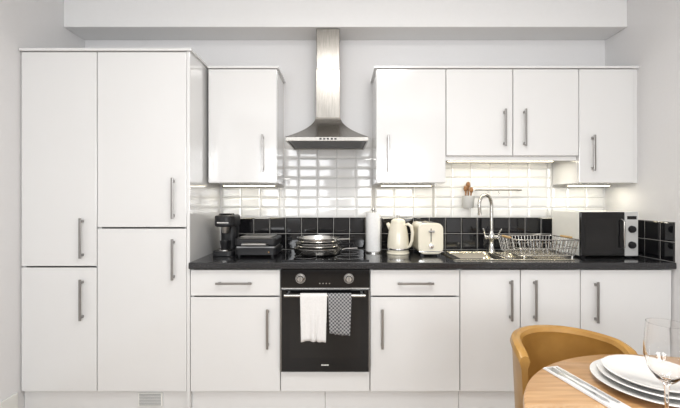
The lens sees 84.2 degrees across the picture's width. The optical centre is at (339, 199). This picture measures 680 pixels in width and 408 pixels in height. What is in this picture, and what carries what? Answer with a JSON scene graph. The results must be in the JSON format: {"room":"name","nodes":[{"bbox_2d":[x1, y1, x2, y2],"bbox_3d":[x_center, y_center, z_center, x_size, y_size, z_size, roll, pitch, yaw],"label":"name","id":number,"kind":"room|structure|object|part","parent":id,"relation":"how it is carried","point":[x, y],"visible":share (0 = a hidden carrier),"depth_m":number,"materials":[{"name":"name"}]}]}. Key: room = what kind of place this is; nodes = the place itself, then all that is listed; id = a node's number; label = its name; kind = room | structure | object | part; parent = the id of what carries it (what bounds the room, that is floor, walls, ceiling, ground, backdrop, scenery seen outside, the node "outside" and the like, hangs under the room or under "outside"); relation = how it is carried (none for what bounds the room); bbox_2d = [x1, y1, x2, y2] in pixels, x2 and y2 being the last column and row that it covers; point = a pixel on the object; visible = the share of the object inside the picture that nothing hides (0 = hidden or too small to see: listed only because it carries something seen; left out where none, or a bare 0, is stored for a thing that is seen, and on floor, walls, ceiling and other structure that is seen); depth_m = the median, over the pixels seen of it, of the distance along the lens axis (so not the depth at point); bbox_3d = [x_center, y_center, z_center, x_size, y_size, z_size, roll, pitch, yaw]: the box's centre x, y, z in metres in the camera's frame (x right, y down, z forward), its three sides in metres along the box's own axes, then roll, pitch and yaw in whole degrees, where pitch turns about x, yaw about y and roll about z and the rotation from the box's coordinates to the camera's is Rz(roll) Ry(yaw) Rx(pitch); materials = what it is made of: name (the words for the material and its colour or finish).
{"room":"kitchen","nodes":[
{"label":"kitchen","id":0,"kind":"room"},
{"bbox_2d":[0,0,84,407],"bbox_3d":[-2.050,-0.128,0.325,0.100,2.930,5.250,0,0,0],"label":"wall","id":1,"kind":"structure","parent":0,"point":[23,23],"depth_m":2.31,"materials":[{"name":"paint"}]},
{"bbox_2d":[0,393,17,407],"bbox_3d":[-1.992,1.262,0.010,0.015,0.150,4.620,0,0,0],"label":"baseboard","id":2,"kind":"structure","parent":1,"relation":"attached to","point":[11,401],"depth_m":2.27,"materials":[{"name":"white plastic"}]},
{"bbox_2d":[25,391,186,407],"bbox_3d":[-1.478,1.269,2.389,1.038,0.134,0.018,0,0,0],"label":"trim","id":3,"kind":"structure","parent":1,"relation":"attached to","point":[33,399],"depth_m":2.38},
{"bbox_2d":[138,392,162,405],"bbox_3d":[-1.198,1.260,2.374,0.155,0.086,0.011,0,0,0],"label":"air vent","id":4,"kind":"object","parent":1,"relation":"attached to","point":[144,398],"visible":1,"depth_m":2.37,"materials":[{"name":"white plastic"}]},
{"bbox_2d":[85,40,604,247],"bbox_3d":[0.040,-0.128,3.000,4.280,2.930,0.100,0,0,0],"label":"wall","id":5,"kind":"structure","parent":0,"point":[296,60],"depth_m":2.95,"materials":[{"name":"paint"}]},
{"bbox_2d":[208,69,283,184],"bbox_3d":[-0.679,-0.516,2.767,0.480,0.796,0.362,0,0,0],"label":"upper cabinet","id":6,"kind":"object","parent":5,"relation":"attached to","point":[246,106],"visible":1,"depth_m":2.62,"materials":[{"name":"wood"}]},
{"bbox_2d":[222,185,275,185],"bbox_3d":[-0.680,-0.108,2.815,0.400,0.012,0.030,0,0,0],"label":"lamp","id":7,"kind":"object","parent":6,"relation":"attached to","point":[222,185],"visible":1,"depth_m":2.80,"materials":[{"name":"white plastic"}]},
{"bbox_3d":[-0.537,-0.324,2.603,0.014,0.257,0.034,0,0,0],"label":"handle","id":8,"kind":"part","parent":6,"relation":"part of","materials":[{"name":"metal"}]},
{"bbox_2d":[285,29,367,149],"bbox_3d":[-0.087,-0.821,2.717,0.552,0.856,0.441,0,0,0],"label":"extractor hood","id":9,"kind":"object","parent":5,"relation":"attached to","point":[327,132],"visible":1,"depth_m":2.73,"materials":[{"name":"metal"}]},
{"bbox_2d":[372,69,445,184],"bbox_3d":[0.495,-0.516,2.767,0.487,0.796,0.362,0,0,0],"label":"upper cabinet","id":10,"kind":"object","parent":5,"relation":"attached to","point":[409,105],"visible":1,"depth_m":2.62,"materials":[{"name":"laminate"}]},
{"bbox_3d":[0.335,-0.323,2.603,0.014,0.254,0.034,0,0,0],"label":"handle","id":11,"kind":"part","parent":10,"relation":"part of","materials":[{"name":"metal"}]},
{"bbox_2d":[380,185,432,185],"bbox_3d":[0.495,-0.108,2.815,0.390,0.012,0.030,0,0,0],"label":"lamp","id":12,"kind":"object","parent":10,"relation":"attached to","point":[380,185],"visible":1,"depth_m":2.80,"materials":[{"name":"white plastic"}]},
{"bbox_2d":[222,138,603,248],"bbox_3d":[0.573,-0.048,2.946,2.995,0.869,0.009,0,0,0],"label":"wall tiles","id":13,"kind":"structure","parent":5,"relation":"attached to","point":[323,192],"depth_m":2.94,"materials":[{"name":"white tile"}]},
{"bbox_2d":[462,182,474,207],"bbox_3d":[0.985,-0.039,2.892,0.092,0.203,0.100,0,0,0],"label":"utensil holder","id":14,"kind":"object","parent":13,"relation":"attached to","point":[467,201],"visible":1,"depth_m":2.87,"materials":[{"name":"white ceramic"}]},
{"bbox_2d":[462,196,474,207],"bbox_3d":[0.985,0.015,2.888,0.092,0.095,0.092,0,0,0],"label":"cup","id":15,"kind":"object","parent":14,"relation":"on","point":[467,201],"depth_m":2.85,"materials":[{"name":"white ceramic"}]},
{"bbox_2d":[475,189,521,193],"bbox_3d":[1.225,-0.062,2.909,0.350,0.043,0.066,0,0,0],"label":"wall rail","id":16,"kind":"object","parent":13,"relation":"attached to","point":[498,190],"visible":0.97,"depth_m":2.90,"materials":[{"name":"metal"}]},
{"bbox_2d":[446,69,577,160],"bbox_3d":[1.202,-0.596,2.767,0.926,0.638,0.362,0,0,0],"label":"upper cabinet","id":17,"kind":"object","parent":5,"relation":"attached to","point":[490,112],"depth_m":2.62,"materials":[{"name":"laminate"}]},
{"bbox_3d":[0.972,-0.611,2.630,0.462,0.602,0.020,0,0,0],"label":"door","id":18,"kind":"part","parent":17,"relation":"part of","materials":[{"name":"white laminate"}]},
{"bbox_2d":[446,161,552,161],"bbox_3d":[1.200,-0.292,2.815,0.800,0.012,0.030,0,0,0],"label":"lamp","id":19,"kind":"object","parent":17,"relation":"attached to","point":[446,161],"visible":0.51,"depth_m":2.80,"materials":[{"name":"white plastic"}]},
{"bbox_3d":[1.143,-0.501,2.603,0.014,0.257,0.034,0,0,0],"label":"handle","id":20,"kind":"part","parent":17,"relation":"part of","materials":[{"name":"metal"}]},
{"bbox_2d":[371,66,639,82],"bbox_3d":[1.159,-0.923,2.778,1.840,0.016,0.340,0,0,0],"label":"trim","id":21,"kind":"structure","parent":17,"relation":"attached to","point":[375,67],"depth_m":2.61,"materials":[{"name":"white wood"}]},
{"bbox_3d":[1.159,-0.923,2.778,1.840,0.016,0.340,0,0,0],"label":"cornice","id":22,"kind":"part","parent":21,"relation":"part of","materials":[{"name":"white wood"}]},
{"bbox_3d":[1.202,-0.291,2.652,0.923,0.030,0.016,0,0,0],"label":"trim pelmet","id":23,"kind":"part","parent":17,"relation":"part of","materials":[{"name":"white laminate"}]},
{"bbox_3d":[1.282,-0.501,2.603,0.014,0.257,0.034,0,0,0],"label":"handle","id":24,"kind":"part","parent":17,"relation":"part of","materials":[{"name":"metal"}]},
{"bbox_3d":[1.436,-0.611,2.630,0.455,0.602,0.020,0,0,0],"label":"door","id":25,"kind":"part","parent":17,"relation":"part of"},
{"bbox_2d":[552,69,632,184],"bbox_3d":[1.857,-0.516,2.767,0.382,0.796,0.362,0,0,0],"label":"upper cabinet","id":26,"kind":"object","parent":5,"relation":"attached to","point":[605,96],"visible":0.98,"depth_m":2.62,"materials":[{"name":"laminate"}]},
{"bbox_2d":[566,185,610,185],"bbox_3d":[1.860,-0.108,2.815,0.320,0.012,0.030,0,0,0],"label":"lamp","id":27,"kind":"object","parent":26,"relation":"attached to","point":[566,185],"visible":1,"depth_m":2.80,"materials":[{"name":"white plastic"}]},
{"bbox_3d":[1.756,-0.325,2.603,0.014,0.249,0.034,0,0,0],"label":"handle","id":28,"kind":"part","parent":26,"relation":"part of","materials":[{"name":"metal"}]},
{"bbox_3d":[1.857,-0.516,2.630,0.378,0.791,0.020,0,0,0],"label":"door","id":29,"kind":"part","parent":26,"relation":"part of","materials":[{"name":"white laminate"}]},
{"bbox_2d":[633,69,636,182],"bbox_3d":[2.065,-0.516,2.640,0.029,0.796,0.020,0,0,0],"label":"cabinet filler","id":30,"kind":"object","parent":26,"relation":"attached to","point":[634,70],"depth_m":2.63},
{"bbox_2d":[605,0,679,321],"bbox_3d":[2.130,-0.128,0.325,0.100,2.930,5.250,0,0,0],"label":"wall","id":31,"kind":"structure","parent":0,"point":[650,40],"depth_m":2.48,"materials":[{"name":"paint"}]},
{"bbox_2d":[638,220,675,261],"bbox_3d":[2.075,0.262,2.634,0.009,0.249,0.608,0,0,0],"label":"wall tiles","id":32,"kind":"structure","parent":31,"relation":"attached to","point":[656,239],"depth_m":2.45,"materials":[{"name":"black tile"}]},
{"bbox_3d":[0.040,1.368,0.325,4.280,0.060,5.450,0,0,0],"label":"floor","id":33,"kind":"structure","parent":0,"visible":0},
{"bbox_2d":[21,52,98,390],"bbox_3d":[-1.757,0.137,2.632,0.476,2.128,0.632,0,0,0],"label":"tall cabinet","id":34,"kind":"object","parent":33,"relation":"on","point":[59,90],"visible":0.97,"depth_m":2.35,"materials":[{"name":"laminate"}]},
{"bbox_3d":[-1.757,0.810,2.360,0.471,0.774,0.020,0,0,0],"label":"door","id":35,"kind":"part","parent":34,"relation":"part of","materials":[{"name":"white laminate"}]},
{"bbox_3d":[-1.757,-0.256,2.360,0.471,1.339,0.020,0,0,0],"label":"door","id":36,"kind":"part","parent":34,"relation":"part of","materials":[{"name":"white laminate"}]},
{"bbox_3d":[-1.606,0.620,2.333,0.014,0.255,0.034,0,0,0],"label":"handle","id":37,"kind":"part","parent":34,"relation":"part of","materials":[{"name":"metal"}]},
{"bbox_3d":[-1.606,0.237,2.333,0.014,0.250,0.034,0,0,0],"label":"handle","id":38,"kind":"part","parent":34,"relation":"part of","materials":[{"name":"metal"}]},
{"bbox_2d":[98,52,219,407],"bbox_3d":[-1.228,0.205,2.632,0.581,2.264,0.632,0,0,0],"label":"tall cabinet","id":39,"kind":"object","parent":33,"relation":"on","point":[158,207],"visible":0.94,"depth_m":2.35,"materials":[{"name":"laminate"}]},
{"bbox_3d":[-1.238,0.689,2.360,0.556,1.018,0.020,0,0,0],"label":"door","id":40,"kind":"part","parent":39,"relation":"part of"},
{"bbox_3d":[-1.238,-0.377,2.360,0.556,1.096,0.020,0,0,0],"label":"door","id":41,"kind":"part","parent":39,"relation":"part of","materials":[{"name":"white laminate"}]},
{"bbox_2d":[19,48,285,82],"bbox_3d":[-1.211,-0.930,2.642,1.568,0.031,0.613,0,0,0],"label":"crown molding","id":42,"kind":"structure","parent":39,"relation":"on","point":[97,50],"depth_m":2.34,"materials":[{"name":"white wood"}]},
{"bbox_3d":[-1.038,0.370,2.333,0.014,0.255,0.034,0,0,0],"label":"handle","id":43,"kind":"part","parent":39,"relation":"part of","materials":[{"name":"metal"}]},
{"bbox_3d":[-1.038,-0.010,2.333,0.014,0.255,0.034,0,0,0],"label":"handle","id":44,"kind":"part","parent":39,"relation":"part of","materials":[{"name":"metal"}]},
{"bbox_3d":[-0.948,0.205,2.648,0.020,2.264,0.600,0,0,0],"label":"panel","id":45,"kind":"part","parent":39,"relation":"part of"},
{"bbox_2d":[191,269,280,390],"bbox_3d":[-0.654,0.815,2.627,0.564,0.771,0.622,0,0,0],"label":"base cabinet","id":46,"kind":"object","parent":33,"relation":"on","point":[235,313],"visible":0.96,"depth_m":2.35,"materials":[{"name":"laminate"}]},
{"bbox_3d":[-0.657,0.517,2.333,0.225,0.013,0.034,0,0,0],"label":"handle","id":47,"kind":"part","parent":46,"relation":"part of","materials":[{"name":"metal"}]},
{"bbox_3d":[-0.654,0.518,2.360,0.560,0.162,0.020,0,0,0],"label":"drawer","id":48,"kind":"part","parent":46,"relation":"part of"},
{"bbox_3d":[-0.450,0.799,2.333,0.014,0.247,0.034,0,0,0],"label":"handle","id":49,"kind":"part","parent":46,"relation":"part of","materials":[{"name":"metal"}]},
{"bbox_2d":[192,390,324,407],"bbox_3d":[-0.516,1.269,2.389,0.842,0.134,0.018,0,0,0],"label":"trim","id":50,"kind":"structure","parent":33,"relation":"on","point":[200,399],"depth_m":2.38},
{"bbox_2d":[280,269,369,390],"bbox_3d":[-0.092,0.816,2.598,0.558,0.769,0.664,0,0,0],"label":"built-in oven","id":51,"kind":"object","parent":33,"relation":"on","point":[344,353],"depth_m":2.32,"materials":[{"name":"black glass"}]},
{"bbox_3d":[-0.245,0.487,2.317,0.050,0.050,0.031,0,0,0],"label":"knob","id":52,"kind":"part","parent":51,"relation":"part of","materials":[{"name":"metal"}]},
{"bbox_2d":[300,293,326,342],"bbox_3d":[-0.159,0.709,2.268,0.162,0.292,0.058,0,0,0],"label":"tea towel","id":53,"kind":"object","parent":51,"relation":"hanging from","point":[313,306],"visible":1,"depth_m":2.26,"materials":[{"name":"white fabric"}]},
{"bbox_3d":[-0.092,0.580,2.275,0.492,0.019,0.019,0,0,0],"label":"door handle","id":54,"kind":"part","parent":51,"relation":"part of","materials":[{"name":"metal"}]},
{"bbox_3d":[-0.092,0.549,2.345,0.552,0.007,0.011,0,0,0],"label":"vent trim","id":55,"kind":"part","parent":51,"relation":"part of","materials":[{"name":"metal"}]},
{"bbox_3d":[-0.092,1.136,2.640,0.558,0.129,0.580,0,0,0],"label":"oven base drawer","id":56,"kind":"part","parent":51,"relation":"part of","materials":[{"name":"white laminate"}]},
{"bbox_3d":[-0.092,0.488,2.342,0.552,0.114,0.020,0,0,0],"label":"control panel","id":57,"kind":"part","parent":51,"relation":"part of","materials":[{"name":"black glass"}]},
{"bbox_2d":[328,293,351,335],"bbox_3d":[-0.001,0.689,2.272,0.142,0.250,0.051,0,0,0],"label":"tea towel","id":58,"kind":"object","parent":51,"relation":"hanging from","point":[339,304],"visible":1,"depth_m":2.26,"materials":[{"name":"fabric"}]},
{"bbox_3d":[0.055,0.487,2.317,0.050,0.050,0.031,0,0,0],"label":"knob","id":59,"kind":"part","parent":51,"relation":"part of","materials":[{"name":"metal"}]},
{"bbox_2d":[325,391,457,407],"bbox_3d":[0.329,1.269,2.389,0.843,0.134,0.018,0,0,0],"label":"trim","id":60,"kind":"structure","parent":33,"relation":"on","point":[333,399],"depth_m":2.38,"materials":[{"name":"white laminate"}]},
{"bbox_2d":[369,269,458,390],"bbox_3d":[0.469,0.815,2.627,0.562,0.771,0.622,0,0,0],"label":"base cabinet","id":61,"kind":"object","parent":33,"relation":"on","point":[414,313],"visible":0.98,"depth_m":2.35,"materials":[{"name":"laminate"}]},
{"bbox_3d":[0.263,0.799,2.333,0.014,0.247,0.034,0,0,0],"label":"handle","id":62,"kind":"part","parent":61,"relation":"part of","materials":[{"name":"metal"}]},
{"bbox_3d":[0.469,0.518,2.360,0.558,0.162,0.020,0,0,0],"label":"drawer","id":63,"kind":"part","parent":61,"relation":"part of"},
{"bbox_3d":[0.469,0.517,2.333,0.225,0.013,0.034,0,0,0],"label":"handle","id":64,"kind":"part","parent":61,"relation":"part of","materials":[{"name":"metal"}]},
{"bbox_2d":[458,390,514,407],"bbox_3d":[1.415,1.269,2.389,1.326,0.134,0.018,0,0,0],"label":"trim","id":65,"kind":"structure","parent":33,"relation":"on","point":[466,399],"depth_m":2.38,"materials":[{"name":"white laminate"}]},
{"bbox_2d":[459,269,579,390],"bbox_3d":[1.127,0.815,2.627,0.752,0.771,0.622,0,0,0],"label":"base cabinet","id":66,"kind":"object","parent":33,"relation":"on","point":[493,303],"visible":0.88,"depth_m":2.35,"materials":[{"name":"laminate"}]},
{"bbox_2d":[189,249,675,268],"bbox_3d":[0.572,0.407,2.635,3.016,0.040,0.630,0,0,0],"label":"countertop","id":67,"kind":"structure","parent":66,"relation":"on","point":[413,260],"depth_m":2.32,"materials":[{"name":"stone"}]},
{"bbox_2d":[213,213,239,255],"bbox_3d":[-0.805,0.240,2.695,0.150,0.294,0.250,0,0,0],"label":"coffee machine","id":68,"kind":"object","parent":67,"relation":"on","point":[229,223],"visible":0.96,"depth_m":2.62,"materials":[{"name":"black plastic"}]},
{"bbox_2d":[220,240,229,249],"bbox_3d":[-0.805,0.316,2.630,0.070,0.060,0.070,0,0,0],"label":"coffee cup","id":69,"kind":"object","parent":68,"relation":"on","point":[224,244],"depth_m":2.61,"materials":[{"name":"black plastic"}]},
{"bbox_2d":[221,227,229,232],"bbox_3d":[-0.805,0.209,2.640,0.060,0.045,0.060,0,0,0],"label":"dispenser","id":70,"kind":"object","parent":68,"relation":"on","point":[224,229],"depth_m":2.62,"materials":[{"name":"metal"}]},
{"bbox_3d":[-0.805,0.100,2.670,0.116,0.014,0.116,0,0,0],"label":"lid","id":71,"kind":"part","parent":68,"relation":"part of","materials":[{"name":"black plastic"}]},
{"bbox_2d":[235,234,281,256],"bbox_3d":[-0.573,0.319,2.649,0.285,0.137,0.330,0,0,0],"label":"press","id":72,"kind":"object","parent":67,"relation":"on","point":[248,244],"visible":1,"depth_m":2.53,"materials":[{"name":"black plastic"}]},
{"bbox_3d":[-0.573,0.299,2.508,0.187,0.027,0.048,0,0,0],"label":"handle","id":73,"kind":"part","parent":72,"relation":"part of","materials":[{"name":"metal"}]},
{"bbox_3d":[-0.573,0.253,2.665,0.225,0.007,0.200,0,0,0],"label":"plate","id":74,"kind":"part","parent":72,"relation":"part of","materials":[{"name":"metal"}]},
{"bbox_3d":[-0.573,0.320,2.665,0.255,0.010,0.240,0,0,0],"label":"hot plate","id":75,"kind":"part","parent":72,"relation":"part of","materials":[{"name":"grey metal"}]},
{"bbox_2d":[282,250,368,260],"bbox_3d":[-0.092,0.383,2.620,0.555,0.008,0.480,0,0,0],"label":"cooktop","id":76,"kind":"object","parent":67,"relation":"in","point":[345,255],"visible":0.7,"depth_m":2.48,"materials":[{"name":"black glass"}]},
{"bbox_2d":[293,235,356,255],"bbox_3d":[-0.136,0.317,2.636,0.356,0.122,0.417,0,0,-38],"label":"frying pan","id":77,"kind":"object","parent":76,"relation":"on","point":[308,245],"visible":1,"depth_m":2.54,"materials":[{"name":"metal"}]},
{"bbox_2d":[365,208,381,253],"bbox_3d":[0.245,0.222,2.770,0.124,0.330,0.124,0,0,0],"label":"paper towel roll","id":78,"kind":"object","parent":67,"relation":"on","point":[372,219],"visible":1,"depth_m":2.72,"materials":[{"name":"paper"}]},
{"bbox_2d":[386,215,413,254],"bbox_3d":[0.431,0.246,2.720,0.186,0.282,0.164,0,0,0],"label":"kettle","id":79,"kind":"object","parent":67,"relation":"on","point":[398,243],"visible":1,"depth_m":2.66,"materials":[{"name":"beige ceramic"}]},
{"bbox_3d":[0.420,0.148,2.720,0.104,0.034,0.104,0,0,0],"label":"lid","id":80,"kind":"part","parent":79,"relation":"part of","materials":[{"name":"beige plastic"}]},
{"bbox_3d":[0.490,0.253,2.668,0.080,0.184,0.024,0,0,37],"label":"handle","id":81,"kind":"part","parent":79,"relation":"part of","materials":[{"name":"beige plastic"}]},
{"bbox_2d":[410,221,442,255],"bbox_3d":[0.609,0.272,2.724,0.207,0.230,0.338,0,0,0],"label":"toaster","id":82,"kind":"object","parent":67,"relation":"on","point":[428,235],"visible":0.93,"depth_m":2.58,"materials":[{"name":"beige plastic"}]},
{"bbox_2d":[477,193,501,250],"bbox_3d":[1.095,0.165,2.802,0.230,0.429,0.087,0,0,-23],"label":"kitchen faucet","id":83,"kind":"object","parent":67,"relation":"on","point":[491,236],"visible":0.99,"depth_m":2.81,"materials":[{"name":"silver metal"}]},
{"bbox_3d":[1.076,0.096,2.782,0.185,0.290,0.025,0,0,-37],"label":"spout","id":84,"kind":"part","parent":83,"relation":"part of","materials":[{"name":"metal"}]},
{"bbox_2d":[441,250,574,269],"bbox_3d":[1.117,0.463,2.630,0.765,0.169,0.460,0,0,0],"label":"sink","id":85,"kind":"object","parent":67,"relation":"in","point":[454,254],"visible":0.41,"depth_m":2.67,"materials":[{"name":"metal"}]},
{"bbox_3d":[0.935,0.466,2.612,0.371,0.163,0.406,0,0,0],"label":"bowl","id":86,"kind":"part","parent":85,"relation":"part of","materials":[{"name":"metal"}]},
{"bbox_3d":[1.183,0.436,2.620,0.206,0.103,0.311,0,0,0],"label":"bowl","id":87,"kind":"part","parent":85,"relation":"part of","materials":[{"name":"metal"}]},
{"bbox_2d":[497,235,579,258],"bbox_3d":[1.367,0.318,2.620,0.431,0.138,0.348,0,0,0],"label":"dish rack","id":88,"kind":"object","parent":67,"relation":"on","point":[537,251],"visible":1,"depth_m":2.56,"materials":[{"name":"metal"}]},
{"bbox_2d":[552,210,637,256],"bbox_3d":[1.792,0.233,2.655,0.385,0.308,0.371,0,0,0],"label":"microwave","id":89,"kind":"object","parent":67,"relation":"on","point":[599,232],"visible":0.98,"depth_m":2.50,"materials":[{"name":"black plastic"}]},
{"bbox_3d":[1.746,0.227,2.509,0.293,0.294,0.018,0,0,0],"label":"door","id":90,"kind":"part","parent":89,"relation":"part of","materials":[{"name":"black glass"}]},
{"bbox_3d":[1.872,0.227,2.486,0.012,0.206,0.033,0,0,0],"label":"door handle","id":91,"kind":"part","parent":89,"relation":"part of","materials":[{"name":"metal"}]},
{"bbox_3d":[1.940,0.227,2.509,0.090,0.294,0.017,0,0,0],"label":"control panel","id":92,"kind":"part","parent":89,"relation":"part of","materials":[{"name":"silver metal"}]},
{"bbox_3d":[0.939,0.817,2.360,0.373,0.760,0.020,0,0,0],"label":"door","id":93,"kind":"part","parent":66,"relation":"part of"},
{"bbox_3d":[1.062,0.623,2.333,0.014,0.254,0.034,0,0,0],"label":"handle","id":94,"kind":"part","parent":66,"relation":"part of","materials":[{"name":"metal"}]},
{"bbox_3d":[1.212,0.623,2.333,0.014,0.254,0.034,0,0,0],"label":"handle","id":95,"kind":"part","parent":66,"relation":"part of","materials":[{"name":"metal"}]},
{"bbox_3d":[1.315,0.817,2.360,0.370,0.760,0.020,0,0,0],"label":"door","id":96,"kind":"part","parent":66,"relation":"part of","materials":[{"name":"white laminate"}]},
{"bbox_2d":[510,325,636,407],"bbox_3d":[0.888,0.940,1.432,0.452,0.795,0.453,0,0,0],"label":"dining chair","id":97,"kind":"object","parent":33,"relation":"on","point":[534,347],"visible":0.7,"depth_m":1.58,"materials":[{"name":"orange leather"}]},
{"bbox_2d":[523,354,678,407],"bbox_3d":[1.010,0.947,0.820,1.100,0.780,1.100,0,0,0],"label":"dining table","id":98,"kind":"object","parent":33,"relation":"on","point":[544,389],"visible":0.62,"depth_m":1.09,"materials":[{"name":"brown wood"}]},
{"bbox_2d":[543,366,630,407],"bbox_3d":[0.724,0.554,1.120,0.059,0.005,0.260,0,0,-12],"label":"napkin","id":99,"kind":"object","parent":98,"relation":"on","point":[612,404],"visible":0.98,"depth_m":1.09,"materials":[{"name":"white fabric"}]},
{"bbox_2d":[547,367,609,402],"bbox_3d":[0.711,0.550,1.129,0.022,0.002,0.218,0,0,-12],"label":"fork","id":100,"kind":"object","parent":99,"relation":"on","point":[552,369],"visible":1,"depth_m":1.13,"materials":[{"name":"silver metal"}]},
{"bbox_2d":[556,367,620,402],"bbox_3d":[0.733,0.550,1.129,0.013,0.002,0.225,0,0,-12],"label":"table knife","id":101,"kind":"object","parent":99,"relation":"on","point":[561,370],"visible":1,"depth_m":1.11,"materials":[{"name":"silver metal"}]},
{"bbox_2d":[589,360,679,407],"bbox_3d":[0.922,0.545,1.115,0.304,0.024,0.304,0,0,0],"label":"dinner plate","id":102,"kind":"object","parent":98,"relation":"on","point":[593,368],"visible":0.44,"depth_m":1.07,"materials":[{"name":"ceramic"}]},
{"bbox_2d":[596,358,679,399],"bbox_3d":[0.928,0.533,1.118,0.274,0.024,0.274,0,0,0],"label":"dinner plate","id":103,"kind":"object","parent":102,"relation":"on","point":[601,368],"visible":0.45,"depth_m":1.08,"materials":[{"name":"ceramic"}]},
{"bbox_2d":[602,354,679,392],"bbox_3d":[0.928,0.520,1.118,0.246,0.022,0.246,0,0,0],"label":"plate","id":104,"kind":"object","parent":103,"relation":"on","point":[632,368],"visible":0.8,"depth_m":1.15,"materials":[{"name":"ceramic"}]},
{"bbox_2d":[643,318,679,407],"bbox_3d":[0.782,0.426,0.900,0.088,0.262,0.088,0,0,0],"label":"wine glass","id":105,"kind":"object","parent":98,"relation":"on","point":[661,340],"visible":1,"depth_m":0.88,"materials":[{"name":"clear glass"}]},
{"bbox_2d":[578,269,670,354],"bbox_3d":[1.788,0.815,2.627,0.569,0.771,0.622,0,0,0],"label":"base cabinet","id":106,"kind":"object","parent":33,"relation":"on","point":[616,303],"visible":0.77,"depth_m":2.35,"materials":[{"name":"laminate"}]},
{"bbox_3d":[1.594,0.634,2.333,0.014,0.254,0.034,0,0,0],"label":"handle","id":107,"kind":"part","parent":106,"relation":"part of","materials":[{"name":"metal"}]},
{"bbox_3d":[0.040,-1.622,0.325,4.280,0.060,5.450,0,0,0],"label":"ceiling","id":108,"kind":"structure","parent":0,"visible":0},
{"bbox_2d":[64,0,626,39],"bbox_3d":[0.040,-1.422,2.835,4.080,0.341,0.230,0,0,0],"label":"beam","id":109,"kind":"structure","parent":108,"relation":"attached to","point":[87,19],"depth_m":2.72,"materials":[{"name":"paint"}]}
]}

